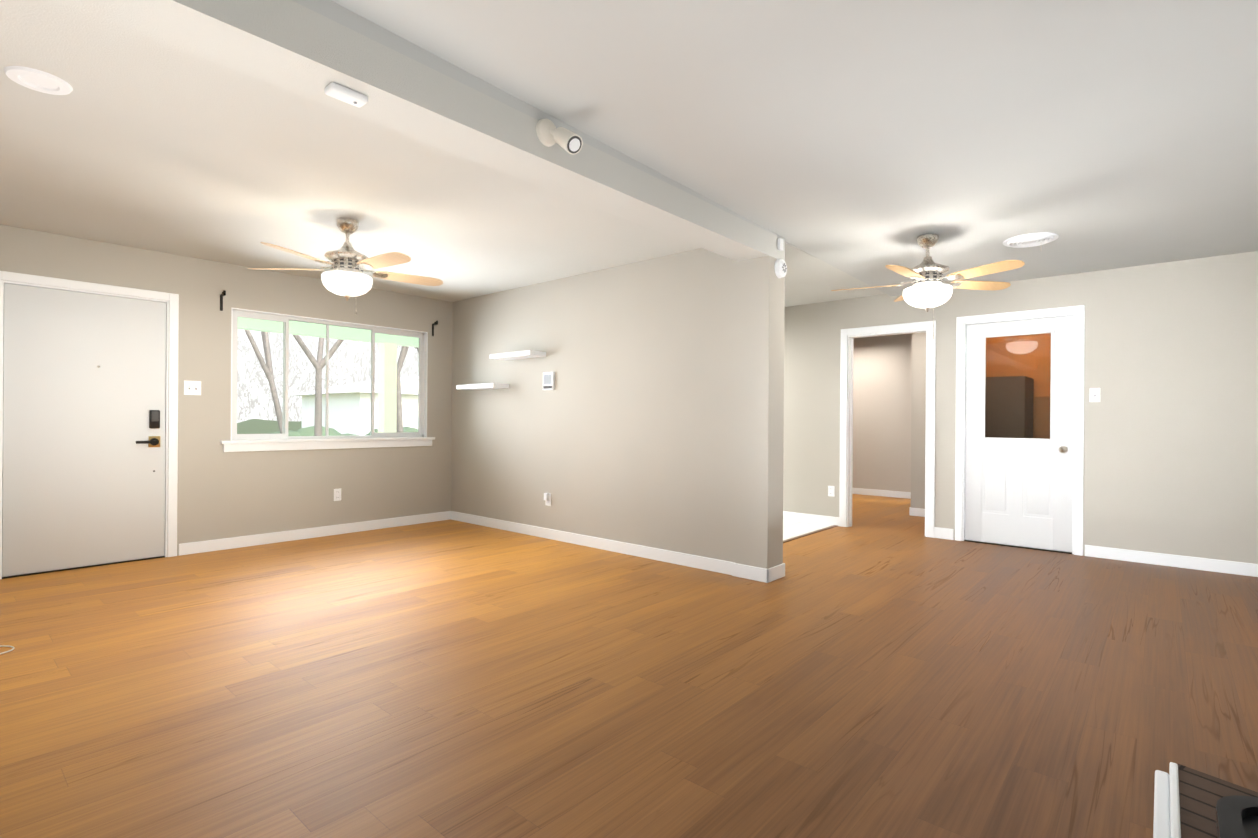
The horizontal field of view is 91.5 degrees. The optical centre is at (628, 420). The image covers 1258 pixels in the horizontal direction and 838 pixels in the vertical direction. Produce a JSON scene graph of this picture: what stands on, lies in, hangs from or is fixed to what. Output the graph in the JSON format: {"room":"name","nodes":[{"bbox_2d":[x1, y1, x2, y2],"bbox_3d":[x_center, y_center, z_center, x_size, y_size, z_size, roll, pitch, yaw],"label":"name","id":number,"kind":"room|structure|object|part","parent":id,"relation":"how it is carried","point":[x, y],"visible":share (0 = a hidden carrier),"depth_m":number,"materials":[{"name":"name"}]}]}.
{"room":"empty living room","nodes":[
{"label":"empty living room","id":0,"kind":"room"},
{"bbox_2d":[0,224,452,555],"bbox_3d":[-2.293,-0.187,6.647,0.150,2.580,12.950,0,0,41],"label":"wall","id":1,"kind":"structure","parent":0,"point":[221,494],"depth_m":5.36,"materials":[{"name":"beige paint"}]},
{"bbox_2d":[2,283,165,578],"bbox_3d":[-4.032,0.071,4.582,0.150,2.043,0.916,0,0,41],"label":"front door","id":2,"kind":"structure","parent":1,"relation":"in","point":[84,396],"depth_m":4.53,"materials":[{"name":"grey wood"}]},
{"bbox_2d":[0,271,178,578],"bbox_3d":[-4.062,0.032,4.608,0.168,2.120,1.066,0,0,41],"label":"door frame","id":3,"kind":"structure","parent":1,"relation":"attached to","point":[171,300],"depth_m":4.91,"materials":[{"name":"white wood"}]},
{"bbox_2d":[184,380,200,394],"bbox_3d":[-3.587,-0.271,5.037,0.018,0.117,0.118,0,0,41],"label":"light switch","id":4,"kind":"object","parent":1,"relation":"attached to","point":[192,387],"visible":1,"depth_m":5.04,"materials":[{"name":"white plastic"}]},
{"bbox_2d":[220,290,225,310],"bbox_3d":[-3.423,-1.014,5.163,0.090,0.160,0.022,0,0,41],"label":"curtain bracket","id":5,"kind":"object","parent":1,"relation":"attached to","point":[224,294],"depth_m":5.18,"materials":[{"name":"grey metal"}]},
{"bbox_2d":[179,511,450,555],"bbox_3d":[-2.837,1.053,5.909,0.017,0.095,2.488,0,0,41],"label":"baseboard","id":6,"kind":"structure","parent":1,"relation":"attached to","point":[283,536],"depth_m":5.69,"materials":[{"name":"white wood"}]},
{"bbox_2d":[220,308,434,451],"bbox_3d":[-2.842,-0.349,5.986,0.190,1.238,2.010,0,0,41],"label":"window","id":7,"kind":"structure","parent":1,"relation":"in","point":[284,440],"depth_m":5.88,"materials":[{"name":"white"}]},
{"bbox_2d":[334,488,340,500],"bbox_3d":[-2.821,0.715,5.929,0.009,0.117,0.072,0,0,41],"label":"outlet","id":8,"kind":"object","parent":1,"relation":"attached to","point":[337,494],"visible":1,"depth_m":5.93,"materials":[{"name":"white plastic"}]},
{"bbox_2d":[432,321,437,335],"bbox_3d":[-2.111,-1.005,6.666,0.090,0.160,0.022,0,0,41],"label":"curtain bracket","id":9,"kind":"object","parent":1,"relation":"attached to","point":[435,323],"depth_m":6.69,"materials":[{"name":"grey metal"}]},
{"bbox_2d":[451,511,774,582],"bbox_3d":[-0.517,1.069,5.568,3.961,0.095,0.029,0,0,41],"label":"baseboard","id":10,"kind":"structure","parent":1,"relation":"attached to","point":[771,574],"depth_m":5.09,"materials":[{"name":"white wood"}]},
{"bbox_2d":[0,0,884,306],"bbox_3d":[-0.809,-1.395,5.359,4.067,0.140,12.950,0,0,41],"label":"ceiling","id":11,"kind":"structure","parent":0,"point":[138,140],"depth_m":3.45,"materials":[{"name":"white paint"}]},
{"bbox_2d":[4,66,72,94],"bbox_3d":[-2.310,-1.328,2.398,0.196,0.012,0.196,0,0,41],"label":"recessed light","id":12,"kind":"object","parent":11,"relation":"in","point":[38,80],"visible":0.98,"depth_m":2.39,"materials":[{"name":"white plastic"}]},
{"bbox_2d":[248,218,442,314],"bbox_3d":[-1.839,-1.022,4.080,1.217,0.619,1.235,0,0,41],"label":"room ceiling fan","id":13,"kind":"object","parent":11,"relation":"hanging from","point":[346,256],"depth_m":4.01,"materials":[{"name":"beige wood"}]},
{"bbox_3d":[-1.881,-0.901,4.090,0.314,0.133,0.314,0,0,41],"label":"living room ceiling fan shade","id":14,"kind":"part","parent":13,"relation":"part of","materials":[{"name":"white glass"}]},
{"bbox_2d":[325,82,367,107],"bbox_3d":[-0.999,-1.149,2.165,0.065,0.031,0.130,0,0,41],"label":"sensor","id":15,"kind":"object","parent":11,"relation":"attached to","point":[345,94],"visible":0.98,"depth_m":2.15,"materials":[{"name":"white plastic"}]},
{"bbox_2d":[52,0,784,261],"bbox_3d":[-1.237,-1.376,1.926,0.257,0.420,6.914,0,0,41],"label":"ceiling beam","id":16,"kind":"structure","parent":11,"relation":"attached to","point":[311,49],"depth_m":2.31,"materials":[{"name":"white paint"}]},
{"bbox_2d":[536,119,582,154],"bbox_3d":[-0.297,-1.244,2.662,0.193,0.188,0.116,0,0,41],"label":"spotlight","id":17,"kind":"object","parent":16,"relation":"attached to","point":[549,134],"depth_m":2.66,"materials":[{"name":"white plastic"}]},
{"bbox_2d":[451,248,737,561],"bbox_3d":[-0.561,-0.104,5.713,3.690,2.440,0.120,0,0,41],"label":"wall","id":18,"kind":"structure","parent":0,"point":[624,430],"depth_m":5.29,"materials":[{"name":"beige paint"}]},
{"bbox_2d":[456,383,508,389],"bbox_3d":[-1.519,-0.353,6.338,0.640,0.044,0.200,0,0,41],"label":"floating shelf","id":19,"kind":"object","parent":18,"relation":"attached to","point":[483,386],"visible":1,"depth_m":6.23,"materials":[{"name":"white wood"}]},
{"bbox_2d":[490,350,545,359],"bbox_3d":[-1.088,-0.636,5.963,0.620,0.044,0.200,0,0,41],"label":"floating shelf","id":20,"kind":"object","parent":18,"relation":"attached to","point":[518,355],"visible":1,"depth_m":5.84,"materials":[{"name":"white wood"}]},
{"bbox_2d":[544,493,550,505],"bbox_3d":[-0.778,0.743,5.791,0.072,0.120,0.041,0,0,41],"label":"outlet","id":21,"kind":"object","parent":18,"relation":"attached to","point":[547,497],"visible":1,"depth_m":5.78,"materials":[{"name":"white plastic"}]},
{"bbox_2d":[543,372,554,389],"bbox_3d":[-0.760,-0.376,5.791,0.146,0.170,0.027,0,0,41],"label":"thermostat","id":22,"kind":"object","parent":18,"relation":"attached to","point":[548,380],"visible":0.96,"depth_m":5.77,"materials":[{"name":"white plastic"}]},
{"bbox_2d":[0,494,1257,837],"bbox_3d":[0.357,1.183,4.327,7.210,0.120,12.950,0,0,41],"label":"floor","id":23,"kind":"structure","parent":0,"point":[882,666],"depth_m":2.55,"materials":[{"name":"wood"}]},
{"bbox_2d":[0,645,13,653],"bbox_3d":[-3.412,1.094,2.701,1.028,0.007,0.210,0,0,-33],"label":"cord","id":24,"kind":"object","parent":23,"relation":"on","point":[12,647],"visible":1,"depth_m":2.96,"materials":[{"name":"white plastic"}]},
{"bbox_2d":[735,256,784,568],"bbox_3d":[0.951,-0.013,4.445,0.257,2.280,0.229,0,0,41],"label":"end column","id":25,"kind":"structure","parent":23,"relation":"on","point":[760,405],"depth_m":4.36,"materials":[{"name":"beige paint"}]},
{"bbox_2d":[774,238,786,277],"bbox_3d":[1.089,-1.158,4.364,0.044,0.278,0.136,0,0,41],"label":"security camera","id":26,"kind":"object","parent":25,"relation":"attached to","point":[780,266],"depth_m":4.34,"materials":[{"name":"white plastic"}]},
{"bbox_2d":[775,563,784,579],"bbox_3d":[0.915,1.080,4.631,0.571,0.095,0.014,0,0,41],"label":"baseboard","id":27,"kind":"structure","parent":23,"relation":"on","point":[779,569],"depth_m":4.39,"materials":[{"name":"white wood"}]},
{"bbox_2d":[783,519,837,542],"bbox_3d":[0.171,1.117,6.793,3.385,0.008,2.480,0,0,41],"label":"kitchen tile floor","id":28,"kind":"structure","parent":23,"relation":"on","point":[793,530],"depth_m":6.41,"materials":[{"name":"white tile"}]},
{"bbox_2d":[985,376,1033,437],"bbox_3d":[3.940,0.347,6.500,0.520,1.600,0.530,0,0,41],"label":"cabinet","id":29,"kind":"object","parent":23,"relation":"on","point":[1004,389],"depth_m":6.25,"materials":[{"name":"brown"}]},
{"bbox_2d":[1034,397,1049,438],"bbox_3d":[4.502,0.451,6.255,0.590,1.400,0.200,0,0,41],"label":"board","id":30,"kind":"object","parent":23,"relation":"on","point":[1036,399],"depth_m":6.33,"materials":[{"name":"brown"}]},
{"bbox_2d":[1153,762,1257,837],"bbox_3d":[1.281,1.106,0.830,0.880,0.052,2.295,0,0,41],"label":"hearth pad","id":31,"kind":"object","parent":23,"relation":"on","point":[1185,799],"visible":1,"depth_m":1.76,"materials":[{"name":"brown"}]},
{"bbox_2d":[1216,795,1257,837],"bbox_3d":[0.880,0.781,0.443,0.638,0.603,0.642,0,0,41],"label":"stove","id":32,"kind":"object","parent":31,"relation":"on","point":[1236,816],"visible":1,"depth_m":0.82,"materials":[{"name":"black metal"}]},
{"bbox_2d":[331,0,1257,295],"bbox_3d":[1.907,-1.412,2.988,3.143,0.385,12.950,0,0,41],"label":"ceiling","id":33,"kind":"structure","parent":0,"point":[865,140],"depth_m":2.64,"materials":[{"name":"white paint"}]},
{"bbox_2d":[831,234,1024,338],"bbox_3d":[2.061,-0.937,4.278,1.240,0.719,1.201,0,0,41],"label":"ceiling fan","id":34,"kind":"object","parent":33,"relation":"hanging from","point":[928,270],"depth_m":4.22,"materials":[{"name":"beige wood"}]},
{"bbox_3d":[2.098,-0.865,4.307,0.314,0.133,0.314,0,0,41],"label":"dining room ceiling fan shade","id":35,"kind":"part","parent":34,"relation":"part of","materials":[{"name":"white glass"}]},
{"bbox_2d":[1003,232,1058,247],"bbox_3d":[2.866,-1.251,4.374,0.340,0.088,0.340,0,0,41],"label":"ceiling vent","id":36,"kind":"object","parent":33,"relation":"in","point":[1030,240],"visible":1,"depth_m":4.33,"materials":[{"name":"white plastic"}]},
{"bbox_2d":[852,333,911,491],"bbox_3d":[3.181,-0.080,9.973,3.725,2.440,0.120,0,0,41],"label":"wall","id":37,"kind":"structure","parent":0,"point":[882,371],"depth_m":9.31,"materials":[{"name":"beige paint"}]},
{"bbox_2d":[852,488,910,498],"bbox_3d":[3.123,1.092,9.928,3.710,0.095,0.014,0,0,41],"label":"baseboard","id":38,"kind":"structure","parent":37,"relation":"attached to","point":[899,494],"depth_m":9.30,"materials":[{"name":"white wood"}]},
{"bbox_2d":[911,332,1050,508],"bbox_3d":[4.643,-0.158,6.393,3.185,2.620,0.150,0,0,41],"label":"wall","id":39,"kind":"structure","parent":0,"point":[918,404],"depth_m":7.31,"materials":[{"name":"paint"}]},
{"bbox_2d":[909,507,924,516],"bbox_3d":[4.111,1.101,6.802,1.889,0.095,0.044,0,0,41],"label":"baseboard","id":40,"kind":"structure","parent":39,"relation":"attached to","point":[912,511],"depth_m":7.35,"materials":[{"name":"white wood"}]},
{"bbox_2d":[783,251,1257,563],"bbox_3d":[2.419,-0.224,6.563,7.060,2.720,0.120,0,0,41],"label":"wall","id":41,"kind":"structure","parent":0,"point":[1171,416],"depth_m":4.99,"materials":[{"name":"beige paint"}]},
{"bbox_2d":[783,511,838,525],"bbox_3d":[0.988,1.078,7.717,3.400,0.095,0.014,0,0,41],"label":"baseboard","id":42,"kind":"structure","parent":41,"relation":"attached to","point":[829,520],"depth_m":6.80,"materials":[{"name":"white wood"}]},
{"bbox_2d":[828,486,834,496],"bbox_3d":[2.200,0.765,6.663,0.072,0.117,0.009,0,0,41],"label":"outlet","id":43,"kind":"object","parent":41,"relation":"attached to","point":[831,491],"visible":1,"depth_m":6.66,"materials":[{"name":"white plastic"}]},
{"bbox_2d":[839,321,935,537],"bbox_3d":[2.675,0.078,6.338,0.945,2.120,0.156,0,0,41],"label":"door frame","id":44,"kind":"structure","parent":41,"relation":"attached to","point":[848,336],"depth_m":6.41,"materials":[{"name":"white wood"}]},
{"bbox_2d":[964,316,1073,553],"bbox_3d":[3.517,0.117,5.564,0.847,2.055,0.159,0,0,41],"label":"door","id":45,"kind":"structure","parent":41,"relation":"in","point":[1019,492],"depth_m":5.54,"materials":[{"name":"white wood"}]},
{"bbox_2d":[955,305,1084,555],"bbox_3d":[3.535,0.079,5.576,0.986,2.132,0.138,0,0,41],"label":"door frame","id":46,"kind":"structure","parent":41,"relation":"attached to","point":[1078,312],"depth_m":5.39,"materials":[{"name":"white wood"}]},
{"bbox_2d":[1089,388,1099,401],"bbox_3d":[3.924,-0.217,5.158,0.072,0.117,0.018,0,0,41],"label":"light switch","id":47,"kind":"object","parent":41,"relation":"attached to","point":[1094,394],"visible":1,"depth_m":5.16,"materials":[{"name":"white plastic"}]},
{"bbox_2d":[1085,545,1257,576],"bbox_3d":[4.392,1.104,4.745,1.383,0.095,0.014,0,0,41],"label":"baseboard","id":48,"kind":"structure","parent":41,"relation":"attached to","point":[1214,565],"depth_m":4.82,"materials":[{"name":"white wood"}]},
{"label":"outside","id":49,"kind":"structure","parent":0,"visible":0},
{"bbox_3d":[-25.587,1.177,28.666,63.890,0.200,70.000,0,0,41],"label":"ground","id":50,"kind":"structure","parent":49,"visible":0},
{"bbox_2d":[238,317,418,432],"bbox_3d":[-3.768,-0.107,6.973,2.500,2.700,12.000,0,0,41],"label":"porch roof","id":51,"kind":"structure","parent":50,"relation":"on","point":[334,332],"depth_m":8.83,"materials":[{"name":"green"}]},
{"bbox_2d":[245,330,418,435],"bbox_3d":[-9.025,-3.735,18.869,19.810,10.010,15.718,0,0,41],"label":"bare tree","id":52,"kind":"object","parent":50,"relation":"on","point":[311,358],"depth_m":14.96,"materials":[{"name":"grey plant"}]},
{"bbox_2d":[269,426,417,435],"bbox_3d":[-5.680,1.191,22.488,2.738,2.144,20.654,0,0,41],"label":"hedge","id":53,"kind":"object","parent":50,"relation":"on","point":[333,432],"depth_m":18.10,"materials":[{"name":"green plant"}]},
{"bbox_2d":[290,376,417,434],"bbox_3d":[-10.930,-0.496,30.151,6.800,3.350,8.300,0,0,41],"label":"neighbouring house","id":54,"kind":"structure","parent":50,"relation":"on","point":[345,398],"depth_m":26.75,"materials":[{"name":"white"}]},
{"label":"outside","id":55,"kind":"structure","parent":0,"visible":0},
{"bbox_2d":[237,329,418,433],"bbox_3d":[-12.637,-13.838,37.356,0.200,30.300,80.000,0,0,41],"label":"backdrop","id":56,"kind":"structure","parent":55,"point":[272,426],"depth_m":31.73,"materials":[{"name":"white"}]}
]}

